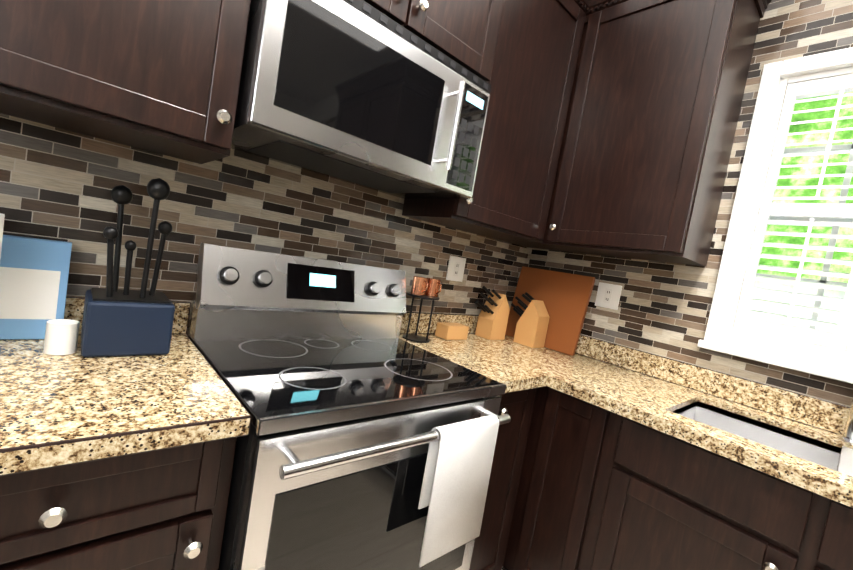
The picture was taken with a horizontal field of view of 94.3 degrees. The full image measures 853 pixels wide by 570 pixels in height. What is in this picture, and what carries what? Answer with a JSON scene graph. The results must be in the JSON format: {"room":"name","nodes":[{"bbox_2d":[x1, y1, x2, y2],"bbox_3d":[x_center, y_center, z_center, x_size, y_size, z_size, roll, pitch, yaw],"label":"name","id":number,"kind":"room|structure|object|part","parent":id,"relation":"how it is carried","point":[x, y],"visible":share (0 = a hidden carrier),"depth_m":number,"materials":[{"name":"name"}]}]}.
{"room":"kitchen","nodes":[
{"label":"kitchen","id":0,"kind":"room"},
{"bbox_3d":[0.267,1.395,-0.466,4.260,0.060,4.470,6,5,-42],"label":"floor","id":1,"kind":"structure","parent":0,"visible":0},
{"bbox_2d":[0,296,251,569],"bbox_3d":[-0.811,0.578,0.831,0.554,1.015,0.631,6,5,-42],"label":"base cabinet","id":2,"kind":"object","parent":1,"relation":"on","point":[116,462],"visible":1,"depth_m":0.69,"materials":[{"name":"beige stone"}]},
{"bbox_2d":[0,213,4,354],"bbox_3d":[-0.927,-0.030,0.772,0.156,0.347,0.156,6,5,-42],"label":"paper towel","id":3,"kind":"object","parent":2,"relation":"on","point":[2,216],"visible":1,"depth_m":0.80,"materials":[{"name":"white paper"}]},
{"bbox_2d":[0,235,71,339],"bbox_3d":[-0.961,0.007,0.939,0.160,0.240,0.045,6,5,-42],"label":"book","id":4,"kind":"object","parent":2,"relation":"on","point":[34,274],"visible":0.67,"depth_m":0.93,"materials":[{"name":"light blue cardboard"},{"name":"white paper"}]},
{"bbox_2d":[43,178,174,356],"bbox_3d":[-0.755,-0.058,0.971,0.233,0.434,0.170,6,5,-42],"label":"utensil caddy","id":5,"kind":"object","parent":2,"relation":"on","point":[125,321],"visible":1,"depth_m":0.95,"materials":[{"name":"blue plastic"}]},
{"bbox_2d":[188,243,510,569],"bbox_3d":[-0.267,0.550,1.217,0.758,1.200,0.708,6,5,-42],"label":"range","id":6,"kind":"object","parent":1,"relation":"on","point":[368,442],"visible":1,"depth_m":1.03,"materials":[{"name":"silver metal"}]},
{"bbox_2d":[469,388,542,569],"bbox_3d":[0.060,0.742,1.657,0.332,0.875,0.597,6,5,-42],"label":"base cabinet","id":7,"kind":"object","parent":1,"relation":"on","point":[515,440],"depth_m":1.47,"materials":[{"name":"brown wood"}]},
{"bbox_2d":[399,332,546,395],"bbox_3d":[0.134,0.293,1.602,0.299,0.040,0.631,6,5,-42],"label":"countertop","id":8,"kind":"structure","parent":7,"relation":"on","point":[516,378],"depth_m":1.49,"materials":[{"name":"beige stone"}]},
{"bbox_2d":[403,276,440,342],"bbox_3d":[-0.022,0.101,1.699,0.140,0.269,0.139,6,5,-42],"label":"stand","id":9,"kind":"object","parent":8,"relation":"on","point":[425,288],"visible":0.98,"depth_m":1.67,"materials":[{"name":"black metal"}]},
{"bbox_2d":[511,388,674,569],"bbox_3d":[0.493,0.802,1.864,0.597,0.875,0.876,6,5,-42],"label":"base cabinet","id":10,"kind":"object","parent":1,"relation":"on","point":[610,456],"depth_m":1.42,"materials":[{"name":"brown wood"}]},
{"bbox_2d":[459,332,706,427],"bbox_3d":[0.593,0.359,1.782,0.631,0.040,0.986,6,5,-42],"label":"countertop","id":11,"kind":"structure","parent":10,"relation":"on","point":[644,399],"depth_m":1.54,"materials":[{"name":"beige stone"}]},
{"bbox_2d":[435,322,468,339],"bbox_3d":[0.121,0.218,1.871,0.140,0.065,0.080,6,5,-42],"label":"box","id":12,"kind":"object","parent":11,"relation":"on","point":[451,331],"visible":0.98,"depth_m":1.83,"materials":[{"name":"brown"}]},
{"bbox_2d":[475,286,509,339],"bbox_3d":[0.319,0.141,2.028,0.211,0.263,0.100,6,5,-42],"label":"knife block","id":13,"kind":"object","parent":11,"relation":"on","point":[493,316],"visible":1,"depth_m":2.02,"materials":[{"name":"brown wood"}]},
{"bbox_2d":[511,292,549,347],"bbox_3d":[0.520,0.172,2.071,0.100,0.263,0.211,6,5,-42],"label":"knife block","id":14,"kind":"object","parent":11,"relation":"on","point":[532,326],"visible":1,"depth_m":2.01,"materials":[{"name":"brown wood"}]},
{"bbox_2d":[505,266,595,355],"bbox_3d":[0.638,0.120,2.106,0.082,0.397,0.425,6,5,-42],"label":"cutting board","id":15,"kind":"object","parent":11,"relation":"on","point":[564,297],"visible":0.64,"depth_m":2.04,"materials":[{"name":"brown wood"}]},
{"bbox_2d":[587,440,852,569],"bbox_3d":[1.081,1.056,1.184,0.597,0.660,0.980,6,5,-42],"label":"base cabinet","id":16,"kind":"object","parent":1,"relation":"on","point":[674,506],"depth_m":1.11,"materials":[{"name":"brown wood"}]},
{"bbox_3d":[-0.908,-0.388,1.048,4.260,2.854,0.120,6,5,-42],"label":"wall","id":17,"kind":"structure","parent":0,"visible":0},
{"bbox_2d":[0,0,250,163],"bbox_3d":[-0.662,-0.935,0.804,0.581,1.185,0.379,6,5,-42],"label":"upper cabinet","id":18,"kind":"object","parent":17,"relation":"attached to","point":[163,77],"visible":1,"depth_m":0.81,"materials":[{"name":"brown wood"}]},
{"bbox_2d":[0,113,527,335],"bbox_3d":[-0.271,-0.133,1.582,2.262,0.705,0.003,6,5,-42],"label":"backsplash","id":19,"kind":"structure","parent":17,"relation":"attached to","point":[58,184],"depth_m":1.21,"materials":[{"name":"tile"}]},
{"bbox_2d":[446,256,465,281],"bbox_3d":[0.147,-0.079,1.953,0.114,0.120,0.008,6,5,-42],"label":"outlet","id":20,"kind":"object","parent":19,"relation":"attached to","point":[456,268],"visible":1,"depth_m":1.95,"materials":[{"name":"white plastic"}]},
{"bbox_2d":[364,0,503,81],"bbox_3d":[-0.090,-1.192,1.209,0.906,0.901,0.444,6,5,-42],"label":"upper cabinet","id":21,"kind":"object","parent":17,"relation":"attached to","point":[464,33],"visible":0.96,"depth_m":1.24,"materials":[{"name":"brown wood"}]},
{"bbox_2d":[231,0,491,198],"bbox_3d":[-0.198,-0.552,1.251,0.752,0.392,0.446,6,5,-42],"label":"microwave","id":22,"kind":"object","parent":21,"relation":"attached to","point":[362,93],"visible":1,"depth_m":1.06,"materials":[{"name":"silver metal"}]},
{"bbox_3d":[2.079,0.079,0.764,0.150,2.974,4.350,6,5,-42],"label":"wall","id":23,"kind":"structure","parent":0,"visible":0},
{"bbox_2d":[402,0,771,265],"bbox_3d":[0.659,-0.764,1.609,0.947,1.185,0.966,6,5,-42],"label":"upper cabinet","id":24,"kind":"object","parent":23,"relation":"attached to","point":[610,128],"visible":0.92,"depth_m":1.59,"materials":[{"name":"brown wood"}]},
{"bbox_2d":[524,0,852,406],"bbox_3d":[2.025,-0.235,0.747,0.003,1.625,4.197,6,5,-42],"label":"backsplash","id":25,"kind":"structure","parent":23,"relation":"attached to","point":[664,308],"depth_m":1.65,"materials":[{"name":"tile"}]},
{"bbox_2d":[595,282,621,309],"bbox_3d":[0.895,0.054,1.950,0.008,0.120,0.114,6,5,-42],"label":"outlet","id":26,"kind":"object","parent":25,"relation":"attached to","point":[608,295],"visible":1,"depth_m":1.95,"materials":[{"name":"white plastic"}]},
{"bbox_2d":[704,47,852,373],"bbox_3d":[1.556,-0.245,1.359,0.174,1.127,0.792,6,5,-42],"label":"window","id":27,"kind":"structure","parent":23,"relation":"in","point":[773,74],"depth_m":1.54,"materials":[{"name":"white wood"}]},
{"bbox_2d":[697,67,852,383],"bbox_3d":[1.504,-0.212,1.320,0.087,1.090,0.818,6,5,-42],"label":"window shutters","id":28,"kind":"object","parent":27,"relation":"attached to","point":[790,91],"visible":1,"depth_m":1.47,"materials":[{"name":"white"}]},
{"bbox_3d":[1.593,-0.241,1.392,0.030,1.013,0.678,6,5,-42],"label":"window sash","id":29,"kind":"part","parent":27,"relation":"part of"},
{"label":"outside","id":30,"kind":"structure","parent":0,"visible":0},
{"bbox_2d":[747,92,852,344],"bbox_3d":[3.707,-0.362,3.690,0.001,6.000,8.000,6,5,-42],"label":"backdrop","id":31,"kind":"structure","parent":30,"point":[819,137],"depth_m":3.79,"materials":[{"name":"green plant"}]}
]}

